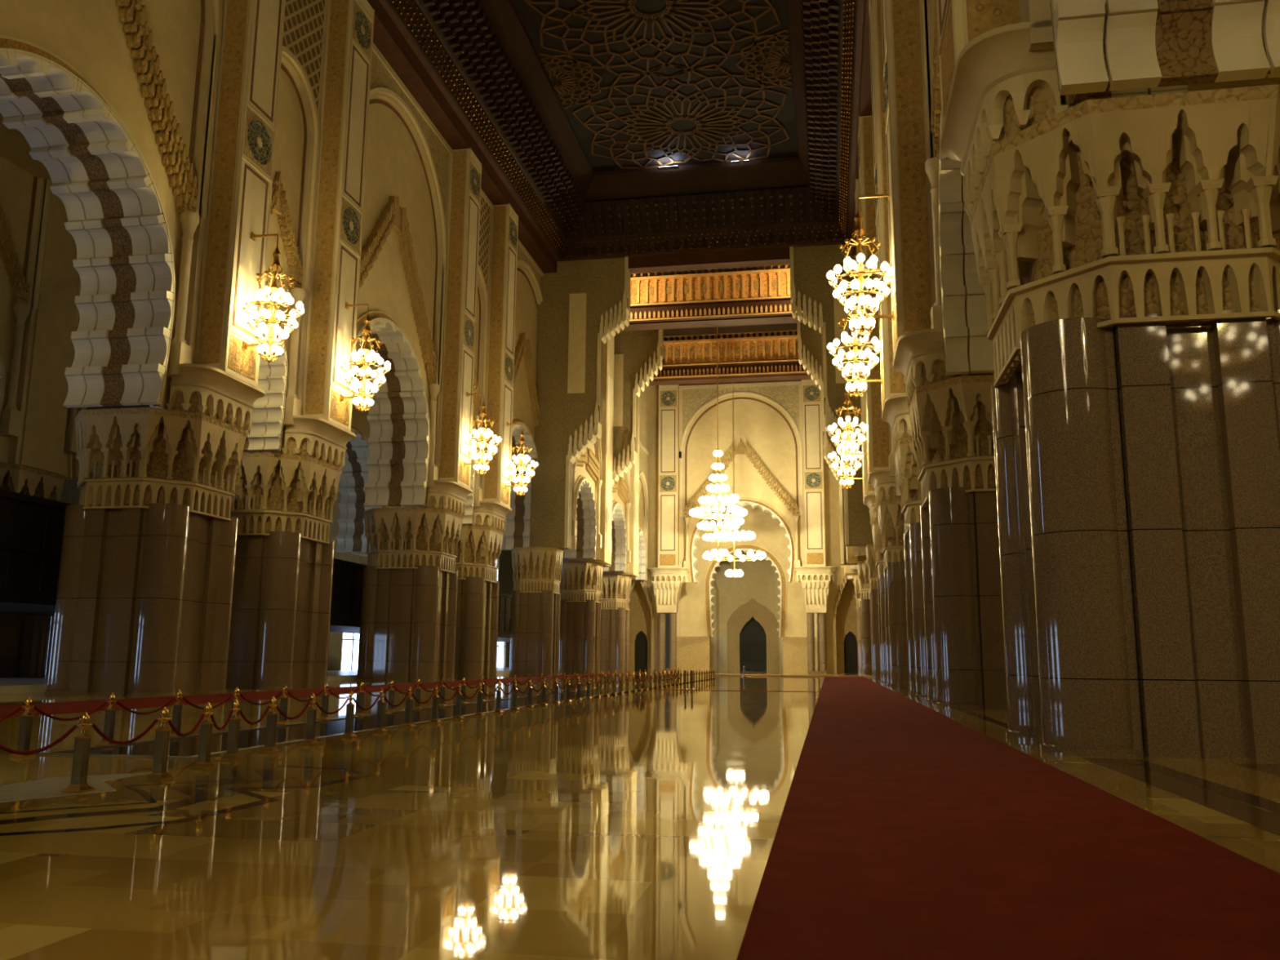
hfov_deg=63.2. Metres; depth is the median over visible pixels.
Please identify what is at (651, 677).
barrier post
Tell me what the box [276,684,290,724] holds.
barrier post
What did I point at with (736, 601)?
wall niche
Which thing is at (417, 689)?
barrier post
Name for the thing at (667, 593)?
granite column
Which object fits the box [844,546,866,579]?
wall
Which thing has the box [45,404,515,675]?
wall
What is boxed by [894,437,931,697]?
granite pillar
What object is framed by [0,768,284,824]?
trim
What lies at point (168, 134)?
wall
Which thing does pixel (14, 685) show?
trim
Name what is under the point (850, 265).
chandelier
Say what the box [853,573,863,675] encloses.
granite pillar
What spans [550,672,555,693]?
barrier post
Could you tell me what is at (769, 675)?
trim
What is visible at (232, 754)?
barrier post
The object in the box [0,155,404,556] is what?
wall
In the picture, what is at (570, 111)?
ceiling
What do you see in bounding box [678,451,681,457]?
loudspeaker
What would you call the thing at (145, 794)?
trim
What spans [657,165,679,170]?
lamp
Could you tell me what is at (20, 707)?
rope
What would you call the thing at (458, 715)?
barrier post
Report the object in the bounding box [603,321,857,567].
wall
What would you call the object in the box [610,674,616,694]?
barrier post
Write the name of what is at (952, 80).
wall
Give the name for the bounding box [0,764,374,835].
trim
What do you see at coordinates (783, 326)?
ceiling
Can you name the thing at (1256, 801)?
trim
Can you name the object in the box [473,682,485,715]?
barrier post
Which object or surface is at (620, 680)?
barrier post
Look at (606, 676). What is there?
barrier post
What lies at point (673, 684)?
barrier post
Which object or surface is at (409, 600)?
granite pillar
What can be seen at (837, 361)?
chandelier
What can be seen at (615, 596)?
granite pillar
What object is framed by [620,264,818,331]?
balcony
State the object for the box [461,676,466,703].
barrier post
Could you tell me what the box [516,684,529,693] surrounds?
rope
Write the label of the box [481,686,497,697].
rope
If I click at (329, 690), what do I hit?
rope
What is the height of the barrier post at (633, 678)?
0.960 m
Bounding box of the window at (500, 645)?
[496,641,504,667]
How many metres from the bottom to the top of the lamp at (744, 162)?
0.220 m
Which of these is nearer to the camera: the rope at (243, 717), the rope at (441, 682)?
the rope at (243, 717)
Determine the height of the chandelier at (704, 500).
31.620 m
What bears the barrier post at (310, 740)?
on the floor
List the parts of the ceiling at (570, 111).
panel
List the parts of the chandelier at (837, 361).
globe, globe, globe, globe, globe, globe, globe, globe, globe, globe, globe, gilt crown, stem, globe, globe, globe, globe, globe, globe, globe, globe, globe, globe, globe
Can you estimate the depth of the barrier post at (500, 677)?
42.23 m
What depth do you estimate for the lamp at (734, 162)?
100.03 m
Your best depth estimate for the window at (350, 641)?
124.15 m
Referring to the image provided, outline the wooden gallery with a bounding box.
[0,488,511,642]
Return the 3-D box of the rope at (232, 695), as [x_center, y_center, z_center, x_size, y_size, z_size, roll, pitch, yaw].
[-9.313,4.799,22.442,0.044,0.301,1.886,-1,-10,10]
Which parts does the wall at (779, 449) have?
dotted frame, arabesque panel, panel moulding, corbel moulding, lattice panel, arch moulding, border moulding, bay frame, panel moulding, dotted frame, arabesque panel, corbel moulding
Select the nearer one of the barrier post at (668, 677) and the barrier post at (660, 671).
the barrier post at (660, 671)
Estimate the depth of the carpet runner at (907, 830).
8.50 m
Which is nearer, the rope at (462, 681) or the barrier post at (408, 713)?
the barrier post at (408, 713)
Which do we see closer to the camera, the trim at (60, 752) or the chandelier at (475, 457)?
the trim at (60, 752)
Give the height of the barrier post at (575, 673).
0.960 m
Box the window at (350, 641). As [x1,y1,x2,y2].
[341,632,359,670]
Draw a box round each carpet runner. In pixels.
[0,674,626,717]
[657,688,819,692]
[736,676,1279,959]
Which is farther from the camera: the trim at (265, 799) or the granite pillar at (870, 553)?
the granite pillar at (870, 553)
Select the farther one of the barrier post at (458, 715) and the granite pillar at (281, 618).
the granite pillar at (281, 618)
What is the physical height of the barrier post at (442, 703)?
0.960 m
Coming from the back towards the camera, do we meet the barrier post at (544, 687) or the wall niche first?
the wall niche
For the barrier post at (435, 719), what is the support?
on the floor
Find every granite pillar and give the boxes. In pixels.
[0,462,66,677]
[44,407,247,694]
[224,452,342,688]
[355,506,462,680]
[448,524,503,678]
[509,546,563,675]
[559,562,603,674]
[600,574,631,671]
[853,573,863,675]
[857,560,873,675]
[866,543,883,679]
[871,520,890,683]
[877,497,913,687]
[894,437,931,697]
[908,374,1007,708]
[968,84,1279,760]
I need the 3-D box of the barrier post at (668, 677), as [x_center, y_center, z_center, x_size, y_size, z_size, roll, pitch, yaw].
[1.843,12.544,65.803,0.270,0.960,0.270,-1,-10,10]
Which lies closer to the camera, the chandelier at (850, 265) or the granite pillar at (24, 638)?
the chandelier at (850, 265)
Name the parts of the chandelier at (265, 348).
globe, globe, globe, globe, globe, globe, globe, globe, globe, globe, globe, globe, globe, globe, stem, globe, globe, gilt crown, globe, globe, globe, globe, globe, globe, globe, globe, globe, globe, globe, globe, globe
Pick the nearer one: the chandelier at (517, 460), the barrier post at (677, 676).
the barrier post at (677, 676)
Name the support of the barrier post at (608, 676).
on the floor
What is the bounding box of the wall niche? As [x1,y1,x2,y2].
[711,551,819,671]
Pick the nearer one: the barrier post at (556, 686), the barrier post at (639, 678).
the barrier post at (556, 686)
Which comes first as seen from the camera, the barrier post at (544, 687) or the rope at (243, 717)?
the rope at (243, 717)
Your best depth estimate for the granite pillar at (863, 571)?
111.75 m
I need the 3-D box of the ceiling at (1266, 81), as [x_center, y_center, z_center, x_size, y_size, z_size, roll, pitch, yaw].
[38.442,-17.880,63.131,35.700,0.600,190.000,-1,-10,10]
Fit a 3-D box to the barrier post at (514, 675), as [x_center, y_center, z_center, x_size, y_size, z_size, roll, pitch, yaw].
[-5.327,8.781,44.304,0.270,0.960,0.270,-1,-10,10]
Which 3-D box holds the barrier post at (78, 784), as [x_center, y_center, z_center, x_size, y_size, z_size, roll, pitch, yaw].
[-6.853,3.332,12.767,0.270,0.960,0.270,-1,-10,10]
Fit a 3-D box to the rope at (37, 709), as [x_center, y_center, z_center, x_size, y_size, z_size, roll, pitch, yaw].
[-9.966,4.067,18.228,0.042,0.301,1.937,-1,-10,8]
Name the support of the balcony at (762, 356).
attached to the wall at (637, 354)
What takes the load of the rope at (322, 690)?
hanging from the barrier post at (323, 716)
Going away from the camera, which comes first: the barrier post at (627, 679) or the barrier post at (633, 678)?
the barrier post at (627, 679)
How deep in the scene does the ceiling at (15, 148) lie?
59.60 m
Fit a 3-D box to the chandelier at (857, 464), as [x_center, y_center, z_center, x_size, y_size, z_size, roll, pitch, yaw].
[16.713,-2.405,84.435,2.876,6.530,2.868,-1,-10,10]
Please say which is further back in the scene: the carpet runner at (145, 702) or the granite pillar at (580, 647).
the granite pillar at (580, 647)
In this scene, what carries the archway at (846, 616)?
on the floor
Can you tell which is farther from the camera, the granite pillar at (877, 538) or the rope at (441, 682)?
the granite pillar at (877, 538)
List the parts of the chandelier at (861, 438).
globe, globe, globe, gilt crown, stem, globe, globe, globe, globe, globe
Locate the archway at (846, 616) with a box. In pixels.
[835,578,858,672]
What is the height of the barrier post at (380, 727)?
0.960 m
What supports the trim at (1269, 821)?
on the floor
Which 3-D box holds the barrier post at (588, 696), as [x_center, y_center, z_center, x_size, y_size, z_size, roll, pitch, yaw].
[-2.167,8.709,43.740,0.270,0.960,0.270,-1,-10,10]
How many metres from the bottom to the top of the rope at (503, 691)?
0.299 m
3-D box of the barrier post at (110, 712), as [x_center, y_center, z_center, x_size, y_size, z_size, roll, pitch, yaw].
[-9.823,4.430,19.274,0.270,0.960,0.270,-1,-10,10]
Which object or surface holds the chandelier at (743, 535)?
hanging from the ceiling at (783, 326)
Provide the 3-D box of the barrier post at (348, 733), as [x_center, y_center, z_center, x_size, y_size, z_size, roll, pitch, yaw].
[-6.067,4.888,21.758,0.270,0.960,0.270,-1,-10,10]
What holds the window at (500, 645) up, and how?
in the wall at (70, 493)
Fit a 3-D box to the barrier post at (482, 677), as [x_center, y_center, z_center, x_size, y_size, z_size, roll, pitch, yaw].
[-6.090,8.056,40.134,0.270,0.960,0.270,-1,-10,10]
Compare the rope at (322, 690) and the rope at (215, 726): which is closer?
the rope at (215, 726)
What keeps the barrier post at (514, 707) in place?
on the floor
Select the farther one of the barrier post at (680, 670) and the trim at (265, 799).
the barrier post at (680, 670)
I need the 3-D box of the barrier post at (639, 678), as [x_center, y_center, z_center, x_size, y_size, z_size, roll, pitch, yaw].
[-0.011,10.774,55.621,0.270,0.960,0.270,-1,-10,10]
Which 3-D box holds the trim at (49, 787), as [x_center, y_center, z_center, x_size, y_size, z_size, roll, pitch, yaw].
[-7.364,3.885,13.187,1.644,0.003,3.283,2,-10,-10]
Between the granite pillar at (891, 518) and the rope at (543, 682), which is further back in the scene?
the granite pillar at (891, 518)
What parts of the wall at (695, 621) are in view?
border moulding, bay frame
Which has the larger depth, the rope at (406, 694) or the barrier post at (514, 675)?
the barrier post at (514, 675)
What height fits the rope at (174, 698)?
0.301 m
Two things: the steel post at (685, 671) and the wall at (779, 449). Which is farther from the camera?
the wall at (779, 449)
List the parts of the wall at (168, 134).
border moulding, bay frame, arch moulding, corbel moulding, lattice panel, panel moulding, arabesque panel, dotted frame, arch moulding, bay frame, corbel moulding, lattice panel, panel moulding, arabesque panel, dotted frame, border moulding, arch moulding, bay frame, corbel moulding, lattice panel, panel moulding, arabesque panel, dotted frame, arch moulding, bay frame, corbel moulding, lattice panel, panel moulding, arabesque panel, dotted frame, border moulding, arch moulding, bay frame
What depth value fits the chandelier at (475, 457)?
78.80 m
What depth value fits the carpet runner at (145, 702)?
40.98 m
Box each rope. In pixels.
[0,706,22,721]
[0,724,76,755]
[33,701,107,720]
[92,719,157,744]
[116,697,175,714]
[167,713,204,737]
[182,693,233,709]
[209,709,233,729]
[239,705,270,724]
[240,691,282,705]
[275,701,310,719]
[287,688,324,702]
[315,697,349,714]
[328,687,359,698]
[353,695,379,710]
[363,684,390,696]
[383,693,408,706]
[393,684,417,693]
[411,690,435,703]
[420,682,441,692]
[438,688,457,701]
[444,680,462,690]
[461,687,479,698]
[465,680,481,688]
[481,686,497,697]
[483,679,499,687]
[500,678,515,685]
[500,684,515,694]
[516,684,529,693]
[531,682,543,691]
[545,681,555,690]
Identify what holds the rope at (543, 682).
hanging from the barrier post at (544, 687)
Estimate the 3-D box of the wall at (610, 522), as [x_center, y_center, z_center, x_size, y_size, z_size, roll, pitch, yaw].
[-4.469,-4.936,129.650,4.500,32.000,46.200,-1,-10,10]
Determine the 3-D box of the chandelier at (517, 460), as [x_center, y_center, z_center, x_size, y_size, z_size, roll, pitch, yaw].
[-10.175,-1.805,89.179,2.876,6.530,2.868,-1,-10,10]
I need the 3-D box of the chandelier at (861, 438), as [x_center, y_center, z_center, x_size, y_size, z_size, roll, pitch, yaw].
[14.893,-4.141,74.447,2.876,6.530,2.868,-1,-10,10]
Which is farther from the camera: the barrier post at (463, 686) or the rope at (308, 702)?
the barrier post at (463, 686)
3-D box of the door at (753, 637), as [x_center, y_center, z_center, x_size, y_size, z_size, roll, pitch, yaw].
[18.181,26.088,166.688,4.700,8.800,0.300,-1,-10,10]
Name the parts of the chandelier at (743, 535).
globe, globe, globe, globe, stem, globe, globe, globe, globe, globe, globe, globe, globe, globe, globe, globe, globe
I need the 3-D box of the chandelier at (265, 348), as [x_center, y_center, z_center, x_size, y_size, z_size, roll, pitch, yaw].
[-17.423,-8.717,49.421,2.876,6.530,2.868,-1,-10,10]
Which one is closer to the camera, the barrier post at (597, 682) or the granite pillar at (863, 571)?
the barrier post at (597, 682)
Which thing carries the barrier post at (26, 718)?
on the floor
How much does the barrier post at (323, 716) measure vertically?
0.960 m
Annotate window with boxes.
[341,632,359,670]
[495,560,498,581]
[496,641,504,667]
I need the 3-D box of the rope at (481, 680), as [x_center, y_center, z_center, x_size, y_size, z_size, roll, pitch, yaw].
[-6.269,7.698,39.121,0.042,0.301,1.886,-1,-10,10]
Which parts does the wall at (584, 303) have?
plain panel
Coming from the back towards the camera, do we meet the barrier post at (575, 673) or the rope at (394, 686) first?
the barrier post at (575, 673)
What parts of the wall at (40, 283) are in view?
bay frame, arch moulding, bay frame, border moulding, arch moulding, border moulding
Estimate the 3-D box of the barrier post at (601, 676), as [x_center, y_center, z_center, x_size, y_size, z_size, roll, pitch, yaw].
[-2.278,11.680,60.981,0.270,0.960,0.270,-1,-10,10]
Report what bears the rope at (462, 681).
hanging from the barrier post at (442, 703)
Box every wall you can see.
[0,0,543,550]
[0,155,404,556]
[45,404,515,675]
[529,244,873,549]
[564,334,649,580]
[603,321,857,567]
[630,385,658,671]
[648,379,836,583]
[676,504,817,672]
[823,455,858,673]
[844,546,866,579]
[854,0,1279,526]
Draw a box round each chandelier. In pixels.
[240,232,304,363]
[338,302,391,413]
[462,391,501,475]
[504,422,537,496]
[688,326,747,558]
[702,404,765,577]
[826,190,893,338]
[826,275,882,399]
[827,378,867,466]
[827,409,863,489]
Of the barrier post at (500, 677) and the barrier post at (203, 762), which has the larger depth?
the barrier post at (500, 677)
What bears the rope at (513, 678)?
hanging from the barrier post at (500, 677)
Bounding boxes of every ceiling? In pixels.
[0,112,358,373]
[367,0,872,274]
[663,323,800,386]
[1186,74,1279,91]
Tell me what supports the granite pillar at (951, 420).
on the floor
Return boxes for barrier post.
[8,696,35,757]
[60,711,95,793]
[96,692,116,746]
[143,706,173,781]
[168,689,182,737]
[189,702,217,768]
[219,698,244,760]
[225,686,241,730]
[258,696,280,753]
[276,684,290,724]
[299,693,319,745]
[316,683,331,719]
[339,690,357,737]
[354,681,366,715]
[371,688,387,732]
[384,680,395,712]
[400,686,415,727]
[412,679,422,709]
[427,684,441,723]
[439,677,446,706]
[452,683,464,719]
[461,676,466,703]
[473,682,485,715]
[480,675,486,701]
[492,680,503,713]
[494,675,502,699]
[509,680,519,710]
[511,675,518,697]
[524,674,530,696]
[524,679,534,707]
[538,673,543,694]
[538,678,548,706]
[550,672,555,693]
[551,677,560,703]
[562,672,566,692]
[564,676,572,702]
[572,671,577,690]
[574,676,582,700]
[581,671,586,689]
[584,675,591,698]
[590,671,595,688]
[594,675,600,697]
[599,671,603,687]
[602,674,608,696]
[607,670,610,686]
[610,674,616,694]
[617,673,623,693]
[621,670,624,684]
[624,673,630,693]
[631,672,636,691]
[636,672,642,690]
[643,672,648,689]
[648,671,653,688]
[653,671,657,688]
[657,671,662,687]
[662,671,666,686]
[666,670,671,685]
[671,671,675,685]
[675,670,679,684]
[679,670,682,684]
[685,669,689,683]
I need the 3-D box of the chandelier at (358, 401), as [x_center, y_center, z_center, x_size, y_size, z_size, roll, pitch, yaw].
[-15.637,-7.014,59.215,2.876,6.530,2.868,-1,-10,10]
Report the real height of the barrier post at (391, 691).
0.960 m
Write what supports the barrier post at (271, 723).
on the floor
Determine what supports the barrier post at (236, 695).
on the floor
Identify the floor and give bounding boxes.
[0,668,1279,959]
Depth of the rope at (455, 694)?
27.63 m
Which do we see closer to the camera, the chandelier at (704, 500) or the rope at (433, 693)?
the rope at (433, 693)
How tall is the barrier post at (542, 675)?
0.960 m
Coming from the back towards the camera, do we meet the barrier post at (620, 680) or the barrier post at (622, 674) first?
the barrier post at (622, 674)
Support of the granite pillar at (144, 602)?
on the floor
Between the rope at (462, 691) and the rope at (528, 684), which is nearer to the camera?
the rope at (462, 691)
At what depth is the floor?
10.07 m
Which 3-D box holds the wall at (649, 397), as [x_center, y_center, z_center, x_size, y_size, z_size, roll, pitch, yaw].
[-0.040,5.352,152.036,6.800,44.400,2.550,-1,-10,10]
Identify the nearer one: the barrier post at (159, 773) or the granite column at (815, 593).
the barrier post at (159, 773)
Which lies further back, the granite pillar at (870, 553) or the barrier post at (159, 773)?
the granite pillar at (870, 553)
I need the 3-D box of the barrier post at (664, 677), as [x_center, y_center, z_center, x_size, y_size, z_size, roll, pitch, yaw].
[1.534,12.249,64.106,0.270,0.960,0.270,-1,-10,10]
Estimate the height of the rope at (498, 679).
0.301 m
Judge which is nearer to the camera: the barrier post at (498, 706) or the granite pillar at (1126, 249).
the granite pillar at (1126, 249)
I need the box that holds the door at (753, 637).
[739,617,766,671]
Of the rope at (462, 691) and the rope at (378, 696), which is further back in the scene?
the rope at (462, 691)
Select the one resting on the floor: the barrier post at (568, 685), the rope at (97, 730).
the barrier post at (568, 685)
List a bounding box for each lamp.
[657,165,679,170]
[730,160,739,164]
[742,160,749,164]
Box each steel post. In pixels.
[681,670,688,689]
[688,670,695,689]
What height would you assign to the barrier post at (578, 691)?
0.960 m
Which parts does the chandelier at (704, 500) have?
globe, globe, globe, globe, globe, globe, globe, globe, globe, globe, globe, globe, globe, globe, globe, globe, globe, globe, globe, stem, globe, globe, globe, globe, globe, globe, globe, globe, globe, globe, globe, globe, globe, globe, globe, globe, globe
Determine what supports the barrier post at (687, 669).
on the floor
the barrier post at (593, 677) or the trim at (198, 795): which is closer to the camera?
the trim at (198, 795)
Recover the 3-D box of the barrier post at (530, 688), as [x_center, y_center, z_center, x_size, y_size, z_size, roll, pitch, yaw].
[-3.726,7.234,35.257,0.270,0.960,0.270,-1,-10,10]
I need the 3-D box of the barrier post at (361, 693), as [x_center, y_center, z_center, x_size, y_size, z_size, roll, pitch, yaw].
[-7.976,6.243,29.708,0.270,0.960,0.270,-1,-10,10]
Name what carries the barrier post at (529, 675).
on the floor
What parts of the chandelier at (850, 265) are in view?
globe, globe, globe, globe, globe, globe, globe, globe, globe, globe, globe, globe, gilt crown, stem, globe, globe, globe, globe, globe, globe, globe, globe, globe, globe, globe, globe, globe, globe, globe, globe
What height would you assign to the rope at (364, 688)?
0.301 m
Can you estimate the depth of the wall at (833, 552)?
145.11 m
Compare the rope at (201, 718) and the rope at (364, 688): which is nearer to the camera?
the rope at (201, 718)
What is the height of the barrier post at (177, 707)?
0.960 m
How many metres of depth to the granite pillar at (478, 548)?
85.83 m
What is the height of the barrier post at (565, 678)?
0.960 m
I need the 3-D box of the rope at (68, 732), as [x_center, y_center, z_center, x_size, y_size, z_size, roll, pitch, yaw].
[-7.039,3.020,12.014,0.042,0.299,1.373,-2,-10,13]
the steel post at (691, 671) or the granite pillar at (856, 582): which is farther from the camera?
the granite pillar at (856, 582)
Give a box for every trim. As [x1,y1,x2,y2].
[0,666,509,693]
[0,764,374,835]
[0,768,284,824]
[0,769,243,813]
[0,772,151,802]
[39,686,648,759]
[62,687,648,756]
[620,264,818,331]
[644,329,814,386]
[705,674,871,677]
[897,686,1279,814]
[1080,757,1279,835]
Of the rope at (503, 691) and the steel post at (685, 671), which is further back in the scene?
the steel post at (685, 671)
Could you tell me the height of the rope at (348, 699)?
0.300 m
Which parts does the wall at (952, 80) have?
dotted frame, panel moulding, dotted frame, lattice panel, arabesque panel, corbel moulding, panel moulding, lattice panel, dotted frame, panel moulding, corbel moulding, arabesque panel, dotted frame, lattice panel, arabesque panel, corbel moulding, panel moulding, lattice panel, corbel moulding, arch moulding, bay frame, dotted frame, arabesque panel, panel moulding, lattice panel, corbel moulding, border moulding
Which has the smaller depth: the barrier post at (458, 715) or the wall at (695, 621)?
the barrier post at (458, 715)
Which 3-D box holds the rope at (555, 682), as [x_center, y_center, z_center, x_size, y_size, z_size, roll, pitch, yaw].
[-3.257,7.501,37.832,0.042,0.299,1.489,-1,-10,10]
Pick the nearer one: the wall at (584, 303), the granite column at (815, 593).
the wall at (584, 303)
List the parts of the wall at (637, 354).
plain panel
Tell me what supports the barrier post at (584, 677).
on the floor
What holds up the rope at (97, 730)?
attached to the barrier post at (78, 784)
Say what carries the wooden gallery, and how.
on the trim at (14, 685)
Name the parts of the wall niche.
marble panel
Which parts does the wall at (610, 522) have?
border moulding, bay frame, arch moulding, plain panel, bay frame, arch moulding, plain panel, arch moulding, bay frame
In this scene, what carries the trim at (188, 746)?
on the floor
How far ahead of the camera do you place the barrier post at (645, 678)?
57.24 m
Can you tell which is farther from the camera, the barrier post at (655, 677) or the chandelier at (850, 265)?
the barrier post at (655, 677)
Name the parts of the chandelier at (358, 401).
globe, globe, globe, globe, globe, globe, globe, globe, globe, globe, globe, globe, stem, gilt crown, globe, globe, globe, globe, globe, globe, globe, globe, globe, globe, globe, globe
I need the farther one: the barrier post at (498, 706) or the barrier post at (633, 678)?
the barrier post at (633, 678)
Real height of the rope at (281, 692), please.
0.301 m
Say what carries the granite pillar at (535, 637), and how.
on the floor
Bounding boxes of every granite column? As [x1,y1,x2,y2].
[652,581,683,671]
[800,580,830,673]

